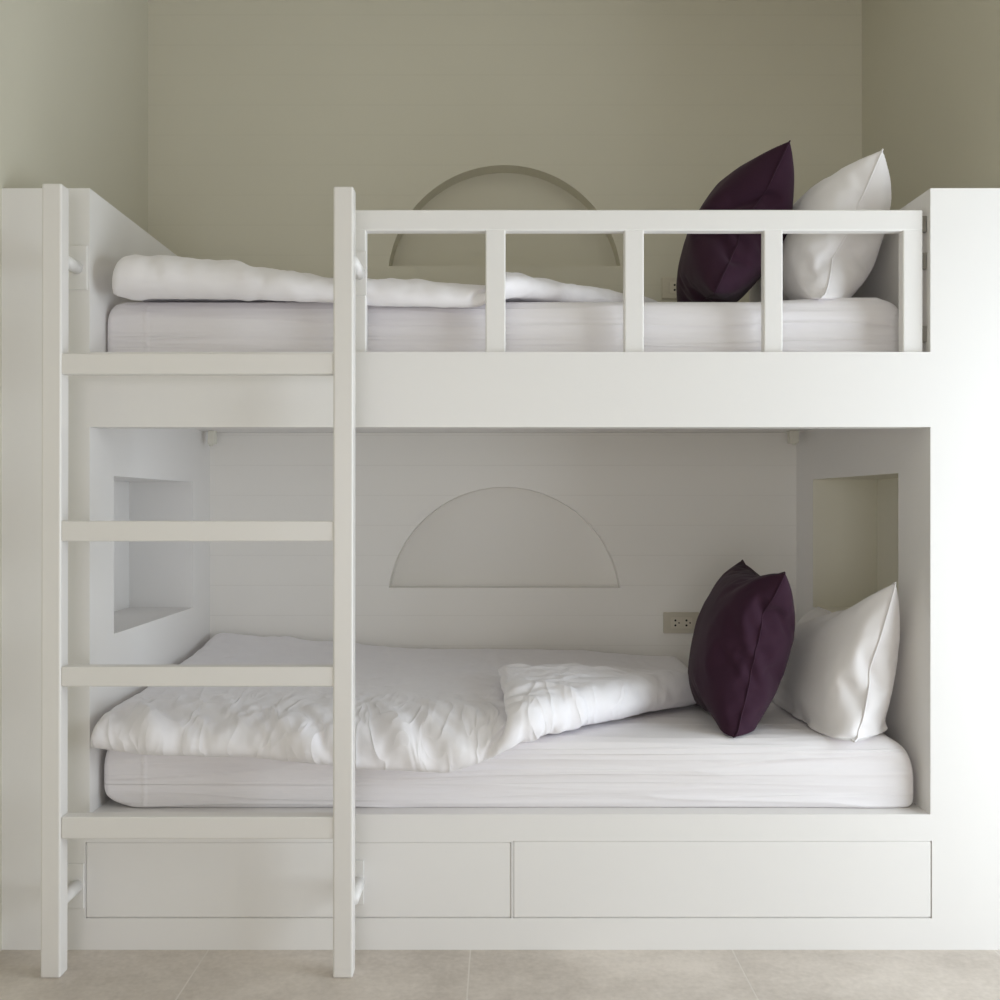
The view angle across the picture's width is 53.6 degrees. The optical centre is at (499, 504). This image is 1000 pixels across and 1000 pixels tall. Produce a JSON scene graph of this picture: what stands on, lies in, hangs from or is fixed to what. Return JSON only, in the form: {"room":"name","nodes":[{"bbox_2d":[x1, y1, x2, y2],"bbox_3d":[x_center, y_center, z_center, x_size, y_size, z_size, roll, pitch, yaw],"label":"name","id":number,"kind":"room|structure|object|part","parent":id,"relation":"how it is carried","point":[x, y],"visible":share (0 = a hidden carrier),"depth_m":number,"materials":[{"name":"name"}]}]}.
{"room":"dormitory","nodes":[
{"label":"dormitory","id":0,"kind":"room"},
{"bbox_2d":[0,0,147,950],"bbox_3d":[-1.289,-0.391,0.505,0.150,2.950,5.810,0,0,0],"label":"wall","id":1,"kind":"structure","parent":0,"point":[74,73],"depth_m":2.81,"materials":[{"name":"paint"}]},
{"bbox_2d":[0,950,999,999],"bbox_3d":[0.593,1.144,0.555,3.914,0.120,6.210,0,0,0],"label":"floor","id":2,"kind":"structure","parent":0,"point":[89,974],"depth_m":2.28,"materials":[{"name":"grey tile"}]},
{"bbox_2d":[2,188,999,949],"bbox_3d":[0.017,0.156,2.910,2.462,1.856,1.000,0,0,0],"label":"bunk bed","id":3,"kind":"object","parent":2,"relation":"on","point":[898,453],"visible":0.79,"depth_m":2.41,"materials":[{"name":"white wood"}]},
{"bbox_3d":[-1.104,0.156,2.910,0.220,1.856,1.000,0,0,0],"label":"panel","id":4,"kind":"part","parent":3,"relation":"part of","materials":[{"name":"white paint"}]},
{"bbox_2d":[41,184,366,977],"bbox_3d":[-0.697,0.173,2.343,0.741,1.821,0.158,0,0,0],"label":"ladder","id":5,"kind":"object","parent":3,"relation":"attached to","point":[64,265],"visible":1,"depth_m":2.27,"materials":[{"name":"white wood"}]},
{"bbox_3d":[-1.028,0.173,2.285,0.049,1.821,0.042,0,0,0],"label":"rail","id":6,"kind":"part","parent":5,"relation":"part of","materials":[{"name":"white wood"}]},
{"bbox_3d":[-1.030,0.927,2.354,0.031,0.031,0.101,0,0,0],"label":"bracket arm","id":7,"kind":"part","parent":5,"relation":"part of","materials":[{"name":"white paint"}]},
{"bbox_3d":[-1.040,0.927,2.408,0.055,0.108,0.005,0,0,0],"label":"bracket plate","id":8,"kind":"part","parent":5,"relation":"part of","materials":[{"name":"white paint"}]},
{"bbox_3d":[-1.030,-0.578,2.354,0.031,0.031,0.101,0,0,0],"label":"bracket arm","id":9,"kind":"part","parent":5,"relation":"part of","materials":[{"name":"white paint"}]},
{"bbox_3d":[-1.034,-0.578,2.408,0.059,0.108,0.005,0,0,0],"label":"bracket plate","id":10,"kind":"part","parent":5,"relation":"part of","materials":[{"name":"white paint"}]},
{"bbox_3d":[-0.360,0.177,2.285,0.047,1.814,0.042,0,0,0],"label":"rail","id":11,"kind":"part","parent":5,"relation":"part of","materials":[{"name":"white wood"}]},
{"bbox_3d":[-0.358,0.919,2.408,0.054,0.108,0.005,0,0,0],"label":"bracket plate","id":12,"kind":"part","parent":5,"relation":"part of","materials":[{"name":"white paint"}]},
{"bbox_3d":[-0.344,0.919,2.354,0.031,0.031,0.101,0,0,0],"label":"bracket arm","id":13,"kind":"part","parent":5,"relation":"part of","materials":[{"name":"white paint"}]},
{"bbox_3d":[-0.344,-0.567,2.361,0.031,0.031,0.113,0,0,0],"label":"bracket arm","id":14,"kind":"part","parent":5,"relation":"part of","materials":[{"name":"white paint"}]},
{"bbox_3d":[-0.354,-0.567,2.420,0.056,0.108,0.005,0,0,0],"label":"bracket plate","id":15,"kind":"part","parent":5,"relation":"part of","materials":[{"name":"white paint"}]},
{"bbox_2d":[208,431,216,445],"bbox_3d":[-0.964,-0.223,3.314,0.024,0.051,0.032,0,0,0],"label":"fitting","id":16,"kind":"object","parent":3,"relation":"attached to","point":[212,435],"visible":1,"depth_m":3.30,"materials":[{"name":"beige plastic"}]},
{"bbox_3d":[-0.491,0.915,2.581,1.038,0.185,0.339,0,0,0],"label":"drawer","id":17,"kind":"part","parent":3,"relation":"part of","materials":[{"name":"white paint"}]},
{"bbox_3d":[-0.353,-0.523,2.437,0.050,0.303,0.029,0,0,0],"label":"post","id":18,"kind":"part","parent":3,"relation":"part of","materials":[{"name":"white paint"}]},
{"bbox_3d":[-0.011,-0.523,2.437,0.049,0.303,0.029,0,0,0],"label":"post","id":19,"kind":"part","parent":3,"relation":"part of","materials":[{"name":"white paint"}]},
{"bbox_2d":[108,298,898,351],"bbox_3d":[0.013,-0.440,2.946,2.023,0.191,0.908,0,0,0],"label":"mattress","id":20,"kind":"object","parent":3,"relation":"on","point":[838,324],"visible":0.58,"depth_m":2.50,"materials":[{"name":"white fabric"}]},
{"bbox_2d":[112,254,656,307],"bbox_3d":[-0.228,-0.567,2.876,1.450,0.156,0.963,0,0,0],"label":"duvet","id":21,"kind":"object","parent":20,"relation":"on","point":[156,278],"visible":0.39,"depth_m":2.43,"materials":[{"name":"white fabric"}]},
{"bbox_2d":[676,140,793,301],"bbox_3d":[0.650,-0.740,2.766,0.309,0.410,0.471,0,0,0],"label":"cushion","id":22,"kind":"object","parent":20,"relation":"on","point":[711,267],"visible":0.66,"depth_m":2.60,"materials":[{"name":"fabric"}]},
{"bbox_2d":[749,149,891,301],"bbox_3d":[0.883,-0.714,2.800,0.298,0.384,0.614,0,0,0],"label":"pillow","id":23,"kind":"object","parent":20,"relation":"on","point":[815,266],"visible":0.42,"depth_m":2.55,"materials":[{"name":"white fabric"}]},
{"bbox_2d":[104,700,912,807],"bbox_3d":[0.022,0.667,2.925,2.022,0.174,0.950,0,0,0],"label":"mattress","id":24,"kind":"object","parent":3,"relation":"on","point":[679,756],"visible":0.51,"depth_m":2.46,"materials":[{"name":"white fabric"}]},
{"bbox_2d":[90,633,695,772],"bbox_3d":[-0.184,0.539,2.870,1.603,0.213,1.052,0,0,0],"label":"duvet","id":25,"kind":"object","parent":24,"relation":"on","point":[424,709],"visible":0.88,"depth_m":2.52,"materials":[{"name":"white fabric"}]},
{"bbox_2d":[688,560,794,737],"bbox_3d":[0.654,0.372,2.712,0.267,0.419,0.488,0,0,0],"label":"cushion","id":26,"kind":"object","parent":24,"relation":"on","point":[743,638],"visible":0.98,"depth_m":2.55,"materials":[{"name":"fabric"}]},
{"bbox_2d":[772,582,899,742],"bbox_3d":[0.916,0.388,2.747,0.246,0.391,0.646,0,0,0],"label":"pillow","id":27,"kind":"object","parent":24,"relation":"on","point":[838,678],"visible":0.95,"depth_m":2.50,"materials":[{"name":"white fabric"}]},
{"bbox_3d":[0.329,-0.523,2.437,0.048,0.303,0.029,0,0,0],"label":"post","id":28,"kind":"part","parent":3,"relation":"part of","materials":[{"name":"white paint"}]},
{"bbox_3d":[0.329,-0.698,2.437,1.414,0.052,0.030,0,0,0],"label":"guard rail","id":29,"kind":"part","parent":3,"relation":"part of","materials":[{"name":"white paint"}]},
{"bbox_3d":[0.542,0.913,2.581,1.021,0.188,0.339,0,0,0],"label":"drawer","id":30,"kind":"part","parent":3,"relation":"part of","materials":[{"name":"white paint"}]},
{"bbox_3d":[0.670,-0.523,2.437,0.046,0.303,0.029,0,0,0],"label":"post","id":31,"kind":"part","parent":3,"relation":"part of","materials":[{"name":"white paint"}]},
{"bbox_2d":[787,431,798,444],"bbox_3d":[0.982,-0.224,3.314,0.030,0.048,0.032,0,0,0],"label":"fitting","id":32,"kind":"object","parent":3,"relation":"attached to","point":[792,436],"visible":1,"depth_m":3.30,"materials":[{"name":"beige plastic"}]},
{"bbox_3d":[1.132,0.156,2.910,0.232,1.856,1.000,0,0,0],"label":"panel","id":33,"kind":"part","parent":3,"relation":"part of","materials":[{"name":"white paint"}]},
{"bbox_3d":[1.011,-0.523,2.437,0.049,0.303,0.029,0,0,0],"label":"post","id":34,"kind":"part","parent":3,"relation":"part of","materials":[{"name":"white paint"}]},
{"bbox_2d":[148,0,861,667],"bbox_3d":[0.017,-0.391,3.535,2.762,2.950,0.250,0,0,0],"label":"wall","id":35,"kind":"structure","parent":0,"point":[258,109],"depth_m":3.41,"materials":[{"name":"beige paint"}]},
{"bbox_2d":[662,277,676,298],"bbox_3d":[0.622,-0.747,3.403,0.129,0.074,0.013,0,0,0],"label":"wall socket","id":36,"kind":"object","parent":35,"relation":"attached to","point":[668,283],"visible":0.41,"depth_m":3.40,"materials":[{"name":"beige plastic"}]},
{"bbox_2d":[663,612,698,632],"bbox_3d":[0.624,0.405,3.403,0.124,0.072,0.013,0,0,0],"label":"wall socket","id":37,"kind":"object","parent":35,"relation":"attached to","point":[673,622],"visible":0.91,"depth_m":3.40,"materials":[{"name":"beige plastic"}]},
{"bbox_2d":[862,0,999,209],"bbox_3d":[1.899,-0.391,2.911,1.302,2.950,0.998,0,0,0],"label":"wall","id":38,"kind":"structure","parent":0,"point":[931,68],"depth_m":2.86,"materials":[{"name":"paint"}]}
]}

